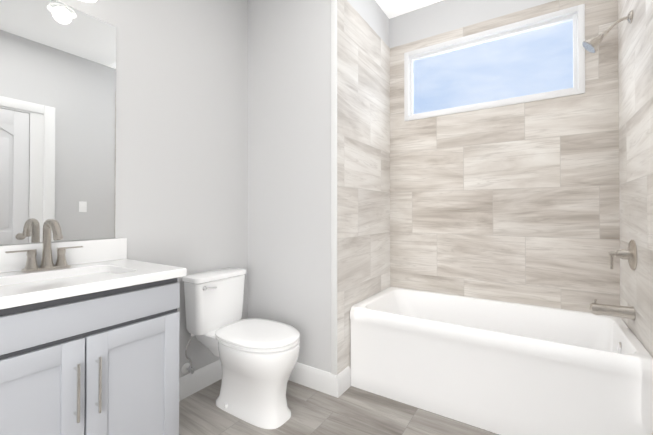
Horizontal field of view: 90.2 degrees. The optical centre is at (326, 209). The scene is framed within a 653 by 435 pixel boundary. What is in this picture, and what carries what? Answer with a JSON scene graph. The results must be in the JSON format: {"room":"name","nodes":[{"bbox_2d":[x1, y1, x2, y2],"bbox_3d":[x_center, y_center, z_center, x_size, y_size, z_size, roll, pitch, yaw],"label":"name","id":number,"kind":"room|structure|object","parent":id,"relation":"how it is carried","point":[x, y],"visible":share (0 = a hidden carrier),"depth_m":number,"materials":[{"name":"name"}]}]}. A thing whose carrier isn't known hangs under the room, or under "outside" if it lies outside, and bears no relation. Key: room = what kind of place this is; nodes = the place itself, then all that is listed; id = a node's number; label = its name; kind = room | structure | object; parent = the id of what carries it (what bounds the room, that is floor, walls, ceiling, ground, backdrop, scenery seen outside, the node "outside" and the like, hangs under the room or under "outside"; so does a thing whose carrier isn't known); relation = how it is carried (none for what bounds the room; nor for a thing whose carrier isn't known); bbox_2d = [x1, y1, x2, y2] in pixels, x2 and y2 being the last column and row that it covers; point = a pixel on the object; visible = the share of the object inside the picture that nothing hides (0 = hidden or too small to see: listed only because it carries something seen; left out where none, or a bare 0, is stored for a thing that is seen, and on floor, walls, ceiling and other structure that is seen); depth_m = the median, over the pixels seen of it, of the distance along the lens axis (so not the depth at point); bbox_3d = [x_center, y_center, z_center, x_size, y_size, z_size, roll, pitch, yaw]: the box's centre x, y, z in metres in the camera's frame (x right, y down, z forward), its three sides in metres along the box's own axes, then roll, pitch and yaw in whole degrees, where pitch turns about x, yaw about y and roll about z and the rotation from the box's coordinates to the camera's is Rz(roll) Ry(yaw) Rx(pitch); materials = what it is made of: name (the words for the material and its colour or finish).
{"room":"bathroom","nodes":[
{"label":"bathroom","id":0,"kind":"room"},
{"bbox_2d":[0,0,247,377],"bbox_3d":[-1.389,-0.257,1.450,0.120,2.890,2.670,0,-1,33],"label":"wall","id":1,"kind":"structure","parent":0,"point":[181,186],"depth_m":2.07,"materials":[{"name":"white paint"}]},
{"bbox_2d":[0,0,115,244],"bbox_3d":[-1.319,-0.418,1.441,0.005,1.129,0.708,0,-1,33],"label":"mirror","id":2,"kind":"object","parent":1,"relation":"attached to","point":[58,111],"visible":1,"depth_m":1.52,"materials":[{"name":"silver mirror"}]},
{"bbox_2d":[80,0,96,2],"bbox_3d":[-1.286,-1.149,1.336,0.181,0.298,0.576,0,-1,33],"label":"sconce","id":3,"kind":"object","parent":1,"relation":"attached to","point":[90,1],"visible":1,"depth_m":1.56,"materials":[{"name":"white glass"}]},
{"bbox_2d":[179,359,221,400],"bbox_3d":[-1.300,1.120,1.453,0.016,0.135,2.550,0,-1,33],"label":"baseboard","id":4,"kind":"structure","parent":1,"relation":"attached to","point":[199,379],"depth_m":2.15,"materials":[{"name":"white"}]},
{"bbox_2d":[248,0,388,372],"bbox_3d":[-0.048,-0.247,2.785,0.924,2.890,1.030,0,-1,33],"label":"wall block","id":5,"kind":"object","parent":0,"point":[289,162],"visible":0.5,"depth_m":2.31,"materials":[{"name":"white paint"}]},
{"bbox_2d":[289,362,349,397],"bbox_3d":[-0.224,1.127,2.353,0.814,0.135,0.162,0,-1,33],"label":"baseboard","id":6,"kind":"structure","parent":5,"relation":"attached to","point":[329,383],"depth_m":2.15,"materials":[{"name":"white"}]},
{"bbox_2d":[331,0,336,374],"bbox_3d":[0.050,-0.320,2.104,0.043,2.755,0.009,0,-1,33],"label":"trim","id":7,"kind":"structure","parent":5,"relation":"attached to","point":[334,187],"depth_m":2.10,"materials":[{"name":"white paint"}]},
{"bbox_2d":[337,0,389,374],"bbox_3d":[0.312,-0.114,2.480,0.010,2.620,0.910,0,-1,33],"label":"wall tile","id":8,"kind":"structure","parent":5,"relation":"attached to","point":[363,160],"depth_m":2.37,"materials":[{"name":"beige tile"}]},
{"bbox_2d":[179,379,498,434],"bbox_3d":[-0.079,1.236,1.204,2.576,0.100,3.700,0,-1,33],"label":"floor","id":9,"kind":"structure","parent":0,"point":[351,410],"depth_m":1.86,"materials":[{"name":"tile"}]},
{"bbox_2d":[0,219,186,434],"bbox_3d":[-1.070,0.612,1.299,0.568,1.149,0.765,0,-1,33],"label":"bathroom vanity","id":10,"kind":"object","parent":9,"relation":"on","point":[89,337],"visible":1,"depth_m":1.24,"materials":[{"name":"grey wood"}]},
{"bbox_2d":[181,267,299,428],"bbox_3d":[-0.500,0.801,1.998,0.767,0.782,0.408,0,-1,33],"label":"toilet","id":11,"kind":"object","parent":9,"relation":"on","point":[258,357],"visible":1,"depth_m":1.89,"materials":[{"name":"white ceramic"}]},
{"bbox_2d":[350,287,652,434],"bbox_3d":[0.988,0.928,2.117,1.506,0.530,0.747,0,-1,33],"label":"bathtub","id":12,"kind":"object","parent":9,"relation":"on","point":[502,367],"visible":0.98,"depth_m":1.82,"materials":[{"name":"white ceramic"}]},
{"bbox_2d":[375,0,442,18],"bbox_3d":[0.646,-1.745,2.349,2.576,0.100,1.030,0,-1,33],"label":"ceiling","id":13,"kind":"structure","parent":0,"point":[392,8],"depth_m":2.69,"materials":[{"name":"white paint"}]},
{"bbox_2d":[389,0,554,47],"bbox_3d":[1.231,-0.249,2.501,1.532,2.890,0.120,0,-1,33],"label":"wall","id":14,"kind":"structure","parent":0,"point":[440,17],"depth_m":2.61,"materials":[{"name":"white paint"}]},
{"bbox_2d":[404,4,584,120],"bbox_3d":[1.198,-1.052,2.486,1.214,0.585,0.092,0,-1,33],"label":"window","id":15,"kind":"structure","parent":14,"relation":"in","point":[576,14],"depth_m":2.38,"materials":[{"name":"white plastic"}]},
{"bbox_2d":[390,0,619,312],"bbox_3d":[1.196,-0.265,2.446,1.512,2.320,0.010,0,-1,33],"label":"wall tile","id":16,"kind":"structure","parent":14,"relation":"attached to","point":[516,203],"depth_m":2.33,"materials":[{"name":"beige tile"}]},
{"bbox_3d":[0.953,-0.264,0.549,0.120,2.890,3.700,0,-1,33],"label":"wall","id":17,"kind":"structure","parent":0,"visible":0},
{"bbox_2d":[618,0,652,357],"bbox_3d":[1.613,-0.120,1.690,0.010,2.620,0.825,0,-1,33],"label":"wall tile","id":18,"kind":"structure","parent":17,"relation":"attached to","point":[635,55],"depth_m":1.66,"materials":[{"name":"beige tile"}]},
{"bbox_2d":[582,10,632,52],"bbox_3d":[1.552,-0.979,1.805,0.210,0.181,0.092,0,-1,33],"label":"shower head","id":19,"kind":"object","parent":18,"relation":"attached to","point":[592,45],"visible":1,"depth_m":1.80},
{"bbox_2d":[589,299,635,319],"bbox_3d":[1.563,0.543,1.786,0.183,0.091,0.072,0,-1,33],"label":"tub spout","id":20,"kind":"object","parent":18,"relation":"attached to","point":[596,308],"visible":1,"depth_m":1.76,"materials":[{"name":"silver metal"}]},
{"bbox_2d":[609,240,636,269],"bbox_3d":[1.598,0.242,1.766,0.100,0.167,0.164,0,-1,33],"label":"shower valve","id":21,"kind":"object","parent":18,"relation":"attached to","point":[630,254],"visible":1,"depth_m":1.74,"materials":[{"name":"silver metal"}]}
]}

